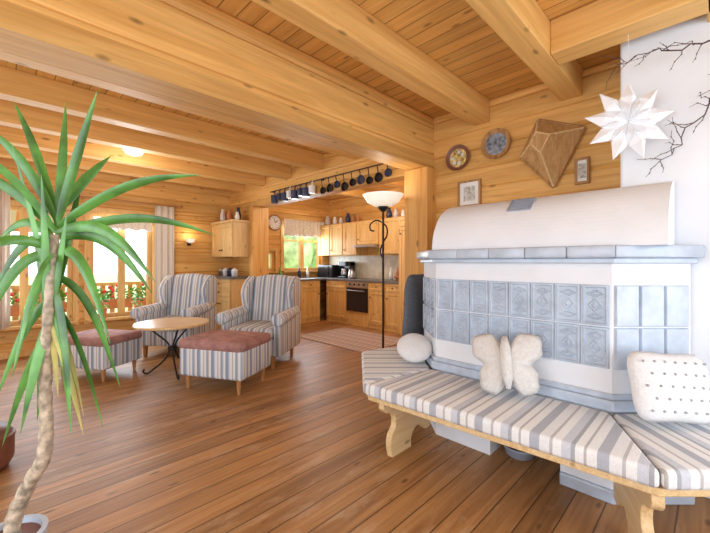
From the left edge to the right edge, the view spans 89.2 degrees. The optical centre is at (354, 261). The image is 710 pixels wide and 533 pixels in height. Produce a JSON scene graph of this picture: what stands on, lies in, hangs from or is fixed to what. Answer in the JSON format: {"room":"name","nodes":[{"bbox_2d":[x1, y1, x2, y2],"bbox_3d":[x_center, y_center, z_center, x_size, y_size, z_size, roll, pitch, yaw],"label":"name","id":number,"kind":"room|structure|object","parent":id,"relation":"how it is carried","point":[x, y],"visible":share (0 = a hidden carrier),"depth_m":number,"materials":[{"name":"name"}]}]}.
{"room":"traditional dwelling","nodes":[
{"label":"traditional dwelling","id":0,"kind":"room"},
{"bbox_2d":[0,157,328,352],"bbox_3d":[-3.359,-0.110,6.117,7.900,2.760,0.200,0,0,-45],"label":"wall","id":1,"kind":"structure","parent":0,"point":[202,206],"depth_m":6.31,"materials":[{"name":"brown wood"}]},
{"bbox_2d":[0,349,32,359],"bbox_3d":[-4.232,1.230,5.081,5.200,0.080,0.030,0,0,-45],"label":"baseboard","id":2,"kind":"structure","parent":1,"relation":"attached to","point":[23,353],"depth_m":4.82,"materials":[{"name":"brown wood"}]},
{"bbox_2d":[10,210,66,232],"bbox_3d":[-5.533,-0.785,5.144,2.450,0.550,1.500,0,0,-45],"label":"valance curtain","id":3,"kind":"object","parent":1,"relation":"attached to","point":[14,215],"visible":0.02,"depth_m":5.88,"materials":[{"name":"beige fabric"}]},
{"bbox_2d":[0,200,78,330],"bbox_3d":[-4.738,0.050,4.596,1.940,1.740,0.240,0,0,-45],"label":"window","id":4,"kind":"structure","parent":1,"relation":"in","point":[24,275],"depth_m":4.91,"materials":[{"name":"brown wood"}]},
{"bbox_2d":[29,190,182,207],"bbox_3d":[-3.880,-0.950,5.364,2.498,0.056,0.127,0,0,-45],"label":"curtain rod","id":5,"kind":"object","parent":1,"relation":"attached to","point":[82,197],"visible":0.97,"depth_m":5.70,"materials":[{"name":"brown wood"}]},
{"bbox_2d":[0,190,9,329],"bbox_3d":[-4.582,-0.030,4.609,0.244,1.800,0.073,0,0,-42],"label":"curtain","id":6,"kind":"object","parent":5,"relation":"hanging from","point":[4,197],"visible":0.73,"depth_m":4.64,"materials":[{"name":"fabric"}]},
{"bbox_2d":[155,205,173,302],"bbox_3d":[-3.175,-0.030,6.014,0.303,1.800,0.073,0,0,-42],"label":"curtain","id":7,"kind":"object","parent":5,"relation":"hanging from","point":[164,233],"visible":0.62,"depth_m":6.01,"materials":[{"name":"fabric"}]},
{"bbox_2d":[84,207,154,323],"bbox_3d":[-3.663,0.050,5.671,0.980,1.740,0.240,0,0,-45],"label":"window","id":8,"kind":"structure","parent":1,"relation":"in","point":[121,313],"depth_m":5.69,"materials":[{"name":"brown wood"}]},
{"bbox_2d":[99,307,107,318],"bbox_3d":[-3.811,0.772,5.438,0.130,0.155,0.128,0,0,-45],"label":"pot","id":9,"kind":"object","parent":8,"relation":"on","point":[104,308],"depth_m":5.42,"materials":[{"name":"ceramic"}]},
{"bbox_2d":[99,293,109,318],"bbox_3d":[-3.814,0.658,5.431,0.186,0.384,0.185,0,0,-45],"label":"geranium","id":10,"kind":"object","parent":8,"relation":"on","point":[102,297],"visible":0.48,"depth_m":5.44,"materials":[{"name":"plant"}]},
{"bbox_2d":[92,218,151,231],"bbox_3d":[-3.616,-0.570,5.622,0.803,0.160,0.045,0,0,-45],"label":"valance curtain","id":11,"kind":"object","parent":8,"relation":"hanging from","point":[133,226],"visible":0.48,"depth_m":5.74,"materials":[{"name":"fabric"}]},
{"bbox_2d":[132,293,143,307],"bbox_3d":[-3.489,0.670,5.787,0.198,0.359,0.184,0,0,-45],"label":"geranium","id":12,"kind":"object","parent":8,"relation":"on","point":[139,295],"visible":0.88,"depth_m":5.76,"materials":[{"name":"plant"}]},
{"bbox_2d":[269,248,278,273],"bbox_3d":[-1.792,-0.020,7.541,0.410,0.560,0.240,0,0,-45],"label":"window","id":13,"kind":"structure","parent":1,"relation":"in","point":[271,250],"depth_m":7.63,"materials":[{"name":"brown wood"}]},
{"bbox_2d":[269,215,281,230],"bbox_3d":[-1.696,-0.830,7.607,0.340,0.340,0.043,0,0,-45],"label":"wall clock","id":14,"kind":"object","parent":1,"relation":"attached to","point":[275,223],"visible":0.99,"depth_m":7.60,"materials":[{"name":"brown wood"}]},
{"bbox_2d":[280,220,324,273],"bbox_3d":[-1.174,-0.320,8.160,1.220,1.160,0.240,0,0,-45],"label":"window","id":15,"kind":"structure","parent":1,"relation":"in","point":[300,240],"depth_m":8.16,"materials":[{"name":"brown wood"}]},
{"bbox_2d":[284,219,324,237],"bbox_3d":[-1.113,-0.740,8.083,1.143,0.380,0.059,0,0,-45],"label":"valance curtain","id":16,"kind":"object","parent":15,"relation":"hanging from","point":[292,227],"visible":0.97,"depth_m":8.00,"materials":[{"name":"fabric"}]},
{"bbox_2d":[0,0,434,170],"bbox_3d":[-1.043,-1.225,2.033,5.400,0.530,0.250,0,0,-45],"label":"ceiling beam","id":17,"kind":"structure","parent":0,"point":[193,53],"depth_m":2.12,"materials":[{"name":"brown wood"}]},
{"bbox_2d":[0,0,619,199],"bbox_3d":[-0.318,-1.540,2.934,8.100,0.100,9.000,0,0,-45],"label":"ceiling","id":18,"kind":"structure","parent":0,"point":[451,33],"depth_m":2.51,"materials":[{"name":"brown wood"}]},
{"bbox_2d":[0,144,244,191],"bbox_3d":[-3.886,-1.385,4.734,5.200,0.210,0.150,0,0,-45],"label":"ceiling beam","id":19,"kind":"structure","parent":18,"relation":"attached to","point":[51,158],"depth_m":5.26,"materials":[{"name":"brown wood"}]},
{"bbox_2d":[0,125,264,186],"bbox_3d":[-3.391,-1.385,4.239,5.200,0.210,0.150,0,0,-45],"label":"ceiling beam","id":20,"kind":"structure","parent":18,"relation":"attached to","point":[15,136],"depth_m":4.69,"materials":[{"name":"brown wood"}]},
{"bbox_2d":[122,148,143,155],"bbox_3d":[-2.701,-1.390,4.398,0.300,0.200,0.300,0,0,-45],"label":"ceiling light","id":21,"kind":"object","parent":18,"relation":"attached to","point":[129,152],"visible":0.26,"depth_m":4.35,"materials":[{"name":"white ceramic"}]},
{"bbox_2d":[0,99,290,179],"bbox_3d":[-2.867,-1.385,3.716,5.200,0.210,0.150,0,0,-45],"label":"ceiling beam","id":22,"kind":"structure","parent":18,"relation":"attached to","point":[40,120],"depth_m":4.04,"materials":[{"name":"brown wood"}]},
{"bbox_2d":[0,65,322,170],"bbox_3d":[-2.330,-1.385,3.178,5.200,0.210,0.150,0,0,-45],"label":"ceiling beam","id":23,"kind":"structure","parent":18,"relation":"attached to","point":[17,86],"depth_m":3.40,"materials":[{"name":"brown wood"}]},
{"bbox_2d":[337,189,372,198],"bbox_3d":[-0.435,-1.410,6.870,2.300,0.160,0.130,0,0,-45],"label":"ceiling beam","id":24,"kind":"structure","parent":18,"relation":"attached to","point":[358,193],"depth_m":7.26,"materials":[{"name":"brown wood"}]},
{"bbox_2d":[251,0,488,125],"bbox_3d":[-0.661,-1.385,1.510,5.200,0.210,0.150,0,0,-45],"label":"ceiling beam","id":25,"kind":"structure","parent":18,"relation":"attached to","point":[344,25],"depth_m":2.27,"materials":[{"name":"brown wood"}]},
{"bbox_2d":[384,180,403,188],"bbox_3d":[0.414,-1.410,6.021,2.300,0.160,0.130,0,0,-45],"label":"ceiling beam","id":26,"kind":"structure","parent":18,"relation":"attached to","point":[399,184],"depth_m":6.29,"materials":[{"name":"brown wood"}]},
{"bbox_2d":[465,0,581,100],"bbox_3d":[-0.138,-1.385,0.986,5.200,0.210,0.150,0,0,-45],"label":"ceiling beam","id":27,"kind":"structure","parent":18,"relation":"attached to","point":[522,25],"depth_m":2.11,"materials":[{"name":"brown wood"}]},
{"bbox_2d":[550,0,709,64],"bbox_3d":[2.227,-1.385,1.322,0.180,0.210,2.720,0,0,-45],"label":"ceiling beam","id":28,"kind":"structure","parent":18,"relation":"attached to","point":[599,25],"depth_m":2.02,"materials":[{"name":"brown wood"}]},
{"bbox_2d":[585,34,673,158],"bbox_3d":[1.538,-0.929,2.026,0.443,0.701,0.140,0,0,13],"label":"star","id":29,"kind":"object","parent":28,"relation":"hanging from","point":[616,127],"visible":1,"depth_m":2.01,"materials":[{"name":"white paper"}]},
{"bbox_2d":[0,315,709,532],"bbox_3d":[-0.318,1.320,2.934,8.100,0.100,9.000,0,0,-45],"label":"floor","id":30,"kind":"structure","parent":0,"point":[301,448],"depth_m":2.25,"materials":[{"name":"brown wood"}]},
{"bbox_2d":[0,421,15,471],"bbox_3d":[-2.291,1.135,2.164,0.370,0.270,0.370,0,0,-45],"label":"flower pot","id":31,"kind":"object","parent":30,"relation":"on","point":[7,451],"visible":0.88,"depth_m":2.20,"materials":[{"name":"red ceramic"}]},
{"bbox_2d":[0,514,48,532],"bbox_3d":[-1.418,1.195,1.481,0.240,0.150,0.240,0,0,-45],"label":"pot","id":32,"kind":"object","parent":30,"relation":"on","point":[31,523],"depth_m":1.55,"materials":[{"name":"white ceramic"}]},
{"bbox_2d":[57,329,141,381],"bbox_3d":[-2.892,1.038,4.080,0.690,0.465,0.530,0,0,13],"label":"footstool","id":33,"kind":"object","parent":30,"relation":"on","point":[125,345],"visible":0.72,"depth_m":3.89,"materials":[{"name":"multicoloured fabric"}]},
{"bbox_2d":[0,90,213,532],"bbox_3d":[-1.104,0.281,1.439,1.009,1.979,0.397,0,0,-7],"label":"yucca","id":34,"kind":"object","parent":30,"relation":"on","point":[51,256],"visible":1,"depth_m":1.47,"materials":[{"name":"green plant"}]},
{"bbox_2d":[132,317,208,379],"bbox_3d":[-2.079,0.977,4.101,0.780,0.584,0.780,0,0,-45],"label":"side table","id":35,"kind":"object","parent":30,"relation":"on","point":[174,323],"visible":0.88,"depth_m":4.05,"materials":[{"name":"brown wood"}]},
{"bbox_2d":[130,273,216,356],"bbox_3d":[-2.514,0.722,5.153,0.866,1.096,0.888,0,0,5],"label":"armchair","id":36,"kind":"object","parent":30,"relation":"on","point":[192,294],"visible":0.77,"depth_m":5.26,"materials":[{"name":"grey fabric"}]},
{"bbox_2d":[179,329,270,394],"bbox_3d":[-1.329,1.014,3.733,0.745,0.511,0.572,0,0,16],"label":"footstool","id":37,"kind":"object","parent":30,"relation":"on","point":[233,355],"visible":1,"depth_m":3.50,"materials":[{"name":"brown fabric"}]},
{"bbox_2d":[214,275,248,329],"bbox_3d":[-2.238,0.760,6.445,0.441,1.020,0.840,0,0,-45],"label":"sideboard","id":38,"kind":"object","parent":30,"relation":"on","point":[229,288],"visible":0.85,"depth_m":6.15,"materials":[{"name":"brown wood"}]},
{"bbox_2d":[215,274,300,368],"bbox_3d":[-1.182,0.722,4.672,0.866,1.096,0.888,0,0,10],"label":"armchair","id":39,"kind":"object","parent":30,"relation":"on","point":[270,303],"visible":0.88,"depth_m":4.79,"materials":[{"name":"grey fabric"}]},
{"bbox_2d":[228,320,273,338],"bbox_3d":[-1.199,0.850,4.575,0.570,0.130,0.690,0,0,10],"label":"seat cushion","id":40,"kind":"object","parent":39,"relation":"on","point":[266,326],"depth_m":4.38,"materials":[{"name":"fabric"}]},
{"bbox_2d":[300,280,319,323],"bbox_3d":[-1.129,0.830,7.752,0.527,0.880,0.611,0,0,-45],"label":"base cabinet","id":41,"kind":"object","parent":30,"relation":"on","point":[310,290],"visible":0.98,"depth_m":7.56,"materials":[{"name":"brown wood"}]},
{"bbox_2d":[326,280,346,323],"bbox_3d":[-0.209,0.830,7.817,0.611,0.880,0.630,0,0,-45],"label":"base cabinet","id":42,"kind":"object","parent":30,"relation":"on","point":[336,311],"visible":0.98,"depth_m":7.62,"materials":[{"name":"brown wood"}]},
{"bbox_2d":[300,277,398,283],"bbox_3d":[-0.506,0.370,6.944,2.265,0.040,2.635,0,0,-45],"label":"countertop","id":43,"kind":"structure","parent":42,"relation":"on","point":[394,281],"depth_m":7.32,"materials":[{"name":"grey stone"}]},
{"bbox_2d":[318,265,342,277],"bbox_3d":[-0.557,0.210,8.282,0.395,0.280,0.500,0,0,-45],"label":"microwave","id":44,"kind":"object","parent":43,"relation":"on","point":[328,271],"visible":0.85,"depth_m":8.09,"materials":[{"name":"black metal"}]},
{"bbox_2d":[338,262,354,277],"bbox_3d":[-0.191,0.170,7.927,0.300,0.360,0.240,0,0,-45],"label":"coffee machine","id":45,"kind":"object","parent":43,"relation":"on","point":[347,266],"visible":0.82,"depth_m":7.85,"materials":[{"name":"metal"}]},
{"bbox_2d":[348,269,354,278],"bbox_3d":[-0.066,0.245,7.632,0.160,0.210,0.171,0,0,-45],"label":"kettle","id":46,"kind":"object","parent":43,"relation":"on","point":[351,275],"visible":1,"depth_m":7.58,"materials":[{"name":"metal"}]},
{"bbox_2d":[300,327,399,352],"bbox_3d":[-0.046,1.264,5.964,1.130,0.011,1.600,0,0,-45],"label":"rug","id":47,"kind":"object","parent":30,"relation":"on","point":[360,341],"visible":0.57,"depth_m":5.84,"materials":[{"name":"fabric"}]},
{"bbox_2d":[346,281,368,327],"bbox_3d":[0.225,0.830,7.366,0.635,0.880,0.610,0,0,-45],"label":"oven","id":48,"kind":"object","parent":30,"relation":"on","point":[357,293],"visible":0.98,"depth_m":7.15,"materials":[{"name":"black glass"}]},
{"bbox_2d":[369,282,385,329],"bbox_3d":[0.602,0.830,7.006,0.611,0.880,0.417,0,0,-45],"label":"base cabinet","id":49,"kind":"object","parent":30,"relation":"on","point":[375,289],"visible":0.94,"depth_m":6.82,"materials":[{"name":"brown wood"}]},
{"bbox_2d":[362,191,403,347],"bbox_3d":[0.290,0.289,3.712,0.430,1.962,0.430,0,0,-45],"label":"floor lamp","id":50,"kind":"object","parent":30,"relation":"on","point":[382,200],"visible":0.84,"depth_m":3.66,"materials":[{"name":"metal"}]},
{"bbox_2d":[385,283,398,332],"bbox_3d":[0.881,0.830,6.727,0.611,0.880,0.367,0,0,-45],"label":"base cabinet","id":51,"kind":"object","parent":30,"relation":"on","point":[391,290],"visible":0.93,"depth_m":6.55,"materials":[{"name":"brown wood"}]},
{"bbox_2d":[399,217,403,334],"bbox_3d":[1.196,0.245,6.344,0.716,2.050,0.580,0,0,-45],"label":"tall cabinet","id":52,"kind":"object","parent":30,"relation":"on","point":[401,219],"visible":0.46,"depth_m":6.27,"materials":[{"name":"brown wood"}]},
{"bbox_2d":[504,445,534,460],"bbox_3d":[1.075,1.230,2.348,0.220,0.080,0.220,0,0,-45],"label":"metal bowl","id":53,"kind":"object","parent":30,"relation":"on","point":[519,455],"visible":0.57,"depth_m":2.27,"materials":[{"name":"grey metal"}]},
{"bbox_2d":[368,396,709,532],"bbox_3d":[1.089,1.066,2.263,1.320,0.408,2.659,0,0,-45],"label":"bench","id":54,"kind":"object","parent":30,"relation":"on","point":[639,501],"visible":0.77,"depth_m":1.63,"materials":[{"name":"brown wood"}]},
{"bbox_2d":[361,346,429,392],"bbox_3d":[0.373,0.821,2.964,1.341,0.081,0.708,0,0,-45],"label":"bench cushion","id":55,"kind":"object","parent":54,"relation":"on","point":[384,363],"visible":0.42,"depth_m":2.71,"materials":[{"name":"white fabric"}]},
{"bbox_2d":[402,274,423,336],"bbox_3d":[0.562,0.435,3.270,0.398,0.652,0.119,0,0,-42],"label":"cushion","id":56,"kind":"object","parent":55,"relation":"on","point":[413,291],"visible":0.66,"depth_m":3.17,"materials":[{"name":"fabric"}]},
{"bbox_2d":[397,333,431,362],"bbox_3d":[0.461,0.661,2.783,0.262,0.190,0.223,0,0,-19],"label":"round cushion","id":57,"kind":"object","parent":55,"relation":"on","point":[413,347],"visible":1,"depth_m":2.73,"materials":[{"name":"fabric"}]},
{"bbox_2d":[366,370,658,487],"bbox_3d":[0.778,0.821,2.010,0.581,0.081,1.445,0,0,-45],"label":"bench cushion","id":58,"kind":"object","parent":54,"relation":"on","point":[585,436],"visible":1,"depth_m":1.82,"materials":[{"name":"white fabric"}]},
{"bbox_2d":[471,333,542,395],"bbox_3d":[0.875,0.593,2.098,0.393,0.346,0.202,0,0,25],"label":"cushion","id":59,"kind":"object","parent":58,"relation":"on","point":[506,364],"visible":1,"depth_m":2.06,"materials":[{"name":"beige fabric"}]},
{"bbox_2d":[613,414,709,489],"bbox_3d":[1.706,0.821,1.633,1.095,0.081,0.583,0,0,0],"label":"bench cushion","id":60,"kind":"object","parent":54,"relation":"on","point":[680,452],"visible":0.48,"depth_m":1.51,"materials":[{"name":"white fabric"}]},
{"bbox_2d":[627,351,709,424],"bbox_3d":[1.503,0.595,1.712,0.400,0.320,0.174,0,0,-2],"label":"cushion","id":61,"kind":"object","parent":60,"relation":"on","point":[664,387],"visible":1,"depth_m":1.66,"materials":[{"name":"fabric"}]},
{"bbox_2d":[417,181,705,504],"bbox_3d":[1.254,0.405,2.579,0.940,1.730,1.806,0,0,-45],"label":"stove","id":62,"kind":"object","parent":30,"relation":"on","point":[601,277],"visible":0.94,"depth_m":2.04,"materials":[{"name":"white tile"}]},
{"bbox_2d":[432,181,674,249],"bbox_3d":[1.354,-0.273,2.521,0.880,0.375,1.330,0,0,-45],"label":"hood","id":63,"kind":"object","parent":62,"relation":"attached to","point":[639,216],"depth_m":2.09,"materials":[{"name":"white paint"}]},
{"bbox_2d":[620,14,709,498],"bbox_3d":[2.505,-0.110,1.663,0.495,2.760,2.010,0,0,-45],"label":"wall","id":64,"kind":"structure","parent":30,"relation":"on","point":[679,88],"depth_m":1.99,"materials":[{"name":"white paint"}]},
{"bbox_2d":[601,40,709,85],"bbox_3d":[1.732,-1.099,1.867,0.745,0.217,0.128,0,0,31],"label":"branch","id":65,"kind":"object","parent":64,"relation":"attached to","point":[688,43],"visible":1,"depth_m":1.89,"materials":[{"name":"brown wood"}]},
{"bbox_2d":[637,74,709,176],"bbox_3d":[1.820,-0.736,1.907,0.527,0.507,0.105,0,0,44],"label":"branch","id":66,"kind":"object","parent":64,"relation":"attached to","point":[708,104],"visible":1,"depth_m":1.96,"materials":[{"name":"brown wood"}]},
{"bbox_2d":[329,188,403,256],"bbox_3d":[1.061,-0.110,7.142,0.200,2.760,4.600,0,0,-45],"label":"wall","id":67,"kind":"structure","parent":0,"point":[338,208],"depth_m":7.94,"materials":[{"name":"brown wood"}]},
{"bbox_2d":[318,224,337,255],"bbox_3d":[-0.607,-0.500,8.391,0.381,0.700,0.415,0,0,-45],"label":"upper cabinet","id":68,"kind":"object","parent":67,"relation":"attached to","point":[324,241],"visible":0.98,"depth_m":8.27,"materials":[{"name":"brown wood"}]},
{"bbox_2d":[330,223,343,255],"bbox_3d":[-0.306,-0.500,8.091,0.381,0.700,0.425,0,0,-45],"label":"upper cabinet","id":69,"kind":"object","parent":67,"relation":"attached to","point":[336,230],"visible":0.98,"depth_m":7.98,"materials":[{"name":"brown wood"}]},
{"bbox_2d":[343,221,367,254],"bbox_3d":[-0.004,-0.500,7.788,0.381,0.700,0.420,0,0,-45],"label":"upper cabinet","id":70,"kind":"object","parent":67,"relation":"attached to","point":[349,228],"visible":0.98,"depth_m":7.67,"materials":[{"name":"brown wood"}]},
{"bbox_2d":[329,255,398,278],"bbox_3d":[0.303,0.120,7.749,0.011,0.500,2.630,0,0,-45],"label":"backsplash","id":71,"kind":"structure","parent":67,"relation":"attached to","point":[365,266],"depth_m":7.69,"materials":[{"name":"beige tile"}]},
{"bbox_2d":[353,219,378,247],"bbox_3d":[0.331,-0.575,7.388,0.475,0.550,0.610,0,0,-45],"label":"upper cabinet","id":72,"kind":"object","parent":67,"relation":"attached to","point":[366,238],"visible":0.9,"depth_m":7.31,"materials":[{"name":"brown wood"}]},
{"bbox_2d":[353,244,378,247],"bbox_3d":[0.329,-0.324,7.386,0.470,0.048,0.580,0,0,-45],"label":"range hood","id":73,"kind":"object","parent":72,"relation":"attached to","point":[358,245],"depth_m":7.27,"materials":[{"name":"metal"}]},
{"bbox_2d":[379,216,402,254],"bbox_3d":[0.781,-0.500,7.003,0.381,0.700,0.560,0,0,-45],"label":"upper cabinet","id":74,"kind":"object","parent":67,"relation":"attached to","point":[391,244],"visible":0.38,"depth_m":6.89,"materials":[{"name":"brown wood"}]},
{"bbox_2d":[230,57,619,275],"bbox_3d":[0.707,-0.110,3.960,0.200,2.760,8.600,0,0,-45],"label":"wall","id":75,"kind":"structure","parent":0,"point":[507,177],"depth_m":3.21,"materials":[{"name":"brown wood"}]},
{"bbox_2d":[210,219,248,256],"bbox_3d":[-2.226,-0.405,6.457,0.396,0.630,0.860,0,0,-45],"label":"cupboard","id":76,"kind":"object","parent":75,"relation":"attached to","point":[230,238],"visible":0.91,"depth_m":6.21,"materials":[{"name":"brown wood"}]},
{"bbox_2d":[249,206,268,276],"bbox_3d":[-1.683,0.155,6.322,0.320,2.230,0.120,0,0,-45],"label":"trim","id":77,"kind":"structure","parent":75,"relation":"attached to","point":[258,216],"depth_m":6.25,"materials":[{"name":"brown wood"}]},
{"bbox_2d":[270,163,382,192],"bbox_3d":[-0.459,-1.130,4.950,0.068,0.020,2.550,0,0,-45],"label":"rail","id":78,"kind":"object","parent":75,"relation":"attached to","point":[322,179],"visible":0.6,"depth_m":4.78,"materials":[{"name":"metal"}]},
{"bbox_2d":[271,190,277,203],"bbox_3d":[-1.269,-1.034,5.696,0.126,0.213,0.123,0,0,-45],"label":"enamel pot","id":79,"kind":"object","parent":78,"relation":"hanging from","point":[273,197],"visible":0.87,"depth_m":5.65,"materials":[{"name":"metal"}]},
{"bbox_2d":[281,188,287,201],"bbox_3d":[-1.078,-1.034,5.505,0.126,0.213,0.123,0,0,-45],"label":"enamel pot","id":80,"kind":"object","parent":78,"relation":"hanging from","point":[283,194],"visible":0.83,"depth_m":5.45,"materials":[{"name":"blue metal"}]},
{"bbox_2d":[291,185,298,199],"bbox_3d":[-0.887,-1.034,5.314,0.126,0.213,0.123,0,0,-45],"label":"enamel pot","id":81,"kind":"object","parent":78,"relation":"hanging from","point":[294,196],"visible":0.89,"depth_m":5.27,"materials":[{"name":"blue metal"}]},
{"bbox_2d":[302,182,309,196],"bbox_3d":[-0.697,-1.034,5.123,0.126,0.213,0.123,0,0,-45],"label":"enamel pot","id":82,"kind":"object","parent":78,"relation":"hanging from","point":[305,190],"visible":0.91,"depth_m":5.08,"materials":[{"name":"blue metal"}]},
{"bbox_2d":[308,181,314,193],"bbox_3d":[-0.601,-1.049,5.027,0.106,0.183,0.103,0,0,-45],"label":"enamel pot","id":83,"kind":"object","parent":78,"relation":"hanging from","point":[311,187],"visible":1,"depth_m":4.99,"materials":[{"name":"white metal"}]},
{"bbox_2d":[326,178,332,192],"bbox_3d":[-0.342,-1.031,4.827,0.054,0.201,0.120,0,0,-45],"label":"pan","id":84,"kind":"object","parent":78,"relation":"hanging from","point":[329,188],"visible":1,"depth_m":4.84,"materials":[{"name":"metal"}]},
{"bbox_2d":[326,184,332,192],"bbox_3d":[-0.334,-0.990,4.835,0.030,0.120,0.120,0,0,-45],"label":"bowl","id":85,"kind":"object","parent":84,"relation":"on","point":[329,188],"depth_m":4.84,"materials":[{"name":"metal"}]},
{"bbox_2d":[341,174,347,190],"bbox_3d":[-0.137,-1.020,4.622,0.054,0.221,0.120,0,0,-45],"label":"pan","id":86,"kind":"object","parent":78,"relation":"hanging from","point":[344,186],"visible":1,"depth_m":4.64,"materials":[{"name":"metal"}]},
{"bbox_2d":[341,182,347,190],"bbox_3d":[-0.129,-0.970,4.630,0.030,0.120,0.120,0,0,-45],"label":"bowl","id":87,"kind":"object","parent":86,"relation":"on","point":[344,186],"depth_m":4.64,"materials":[{"name":"metal"}]},
{"bbox_2d":[357,170,364,183],"bbox_3d":[0.068,-1.041,4.417,0.054,0.182,0.120,0,0,-45],"label":"pan","id":88,"kind":"object","parent":78,"relation":"hanging from","point":[360,180],"visible":1,"depth_m":4.43,"materials":[{"name":"metal"}]},
{"bbox_2d":[374,166,382,181],"bbox_3d":[0.273,-1.031,4.212,0.054,0.201,0.120,0,0,-45],"label":"pan","id":89,"kind":"object","parent":78,"relation":"hanging from","point":[378,177],"visible":1,"depth_m":4.23,"materials":[{"name":"metal"}]},
{"bbox_2d":[384,164,391,176],"bbox_3d":[0.376,-1.051,4.109,0.054,0.162,0.100,0,0,-45],"label":"pan","id":90,"kind":"object","parent":78,"relation":"hanging from","point":[388,172],"visible":0.98,"depth_m":4.12,"materials":[{"name":"metal"}]},
{"bbox_2d":[404,166,435,288],"bbox_3d":[0.707,0.155,3.783,0.250,2.230,0.290,0,0,-45],"label":"trim","id":91,"kind":"structure","parent":75,"relation":"attached to","point":[419,183],"depth_m":3.68,"materials":[{"name":"brown wood"}]},
{"bbox_2d":[446,144,468,170],"bbox_3d":[1.001,-1.010,3.497,0.036,0.250,0.250,0,0,-45],"label":"wall plate","id":92,"kind":"object","parent":75,"relation":"attached to","point":[457,157],"visible":1,"depth_m":3.50,"materials":[{"name":"brown ceramic"}]},
{"bbox_2d":[458,178,481,206],"bbox_3d":[1.086,-0.650,3.419,0.027,0.250,0.230,0,0,-45],"label":"picture frame","id":93,"kind":"object","parent":75,"relation":"attached to","point":[469,191],"visible":0.9,"depth_m":3.41,"materials":[{"name":"white paper"}]},
{"bbox_2d":[464,185,474,200],"bbox_3d":[1.084,-0.650,3.417,0.002,0.138,0.115,0,0,-45],"label":"print","id":94,"kind":"object","parent":93,"relation":"attached to","point":[469,190],"depth_m":3.41},
{"bbox_2d":[481,128,510,158],"bbox_3d":[1.266,-1.060,3.232,0.036,0.270,0.270,0,0,-45],"label":"wall plate","id":95,"kind":"object","parent":75,"relation":"attached to","point":[496,142],"visible":1,"depth_m":3.23,"materials":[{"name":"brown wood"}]},
{"bbox_2d":[520,119,585,187],"bbox_3d":[1.543,-0.886,2.865,0.166,0.589,0.491,0,0,-45],"label":"kite","id":96,"kind":"object","parent":75,"relation":"attached to","point":[550,145],"visible":1,"depth_m":2.84,"materials":[{"name":"brown wood"}]},
{"bbox_2d":[574,156,589,184],"bbox_3d":[1.743,-0.700,2.762,0.027,0.200,0.100,0,0,-45],"label":"picture frame","id":97,"kind":"object","parent":75,"relation":"attached to","point":[581,165],"visible":1,"depth_m":2.76,"materials":[{"name":"brown wood"}]},
{"bbox_2d":[578,163,585,177],"bbox_3d":[1.742,-0.700,2.760,0.002,0.110,0.050,0,0,-45],"label":"print","id":98,"kind":"object","parent":97,"relation":"attached to","point":[581,166],"depth_m":2.76},
{"label":"outside","id":99,"kind":"structure","parent":0,"visible":0},
{"bbox_2d":[10,274,145,320],"bbox_3d":[-20.082,1.820,27.153,70.000,0.100,53.200,0,0,-45],"label":"ground","id":100,"kind":"structure","parent":99,"point":[128,277],"depth_m":34.44,"materials":[{"name":"white"}]},
{"bbox_2d":[269,235,316,267],"bbox_3d":[-1.165,-0.510,15.945,12.161,5.675,3.299,0,0,-45],"label":"trees","id":101,"kind":"object","parent":100,"relation":"on","point":[290,248],"visible":0.04,"depth_m":13.45,"materials":[{"name":"green plant"}]},
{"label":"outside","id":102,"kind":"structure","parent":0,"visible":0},
{"bbox_3d":[-5.162,1.340,5.586,6.600,0.100,1.600,0,0,-45],"label":"trim","id":103,"kind":"structure","parent":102,"visible":0},
{"bbox_2d":[10,292,39,315],"bbox_3d":[-5.801,0.849,5.309,1.767,0.881,0.316,0,0,-45],"label":"flower box","id":104,"kind":"object","parent":103,"relation":"on","point":[14,309],"visible":0.21,"depth_m":5.66,"materials":[{"name":"ceramic"}]},
{"bbox_2d":[10,281,145,320],"bbox_3d":[-5.575,0.840,6.000,6.600,0.900,0.070,0,0,-45],"label":"terrace railing","id":105,"kind":"object","parent":103,"relation":"on","point":[15,289],"visible":0.09,"depth_m":6.79,"materials":[{"name":"brown wood"}]},
{"bbox_2d":[59,283,145,311],"bbox_3d":[-4.517,0.847,6.588,1.743,0.886,0.331,0,0,-45],"label":"flower box","id":106,"kind":"object","parent":103,"relation":"on","point":[112,302],"visible":0.27,"depth_m":6.62,"materials":[{"name":"ceramic"}]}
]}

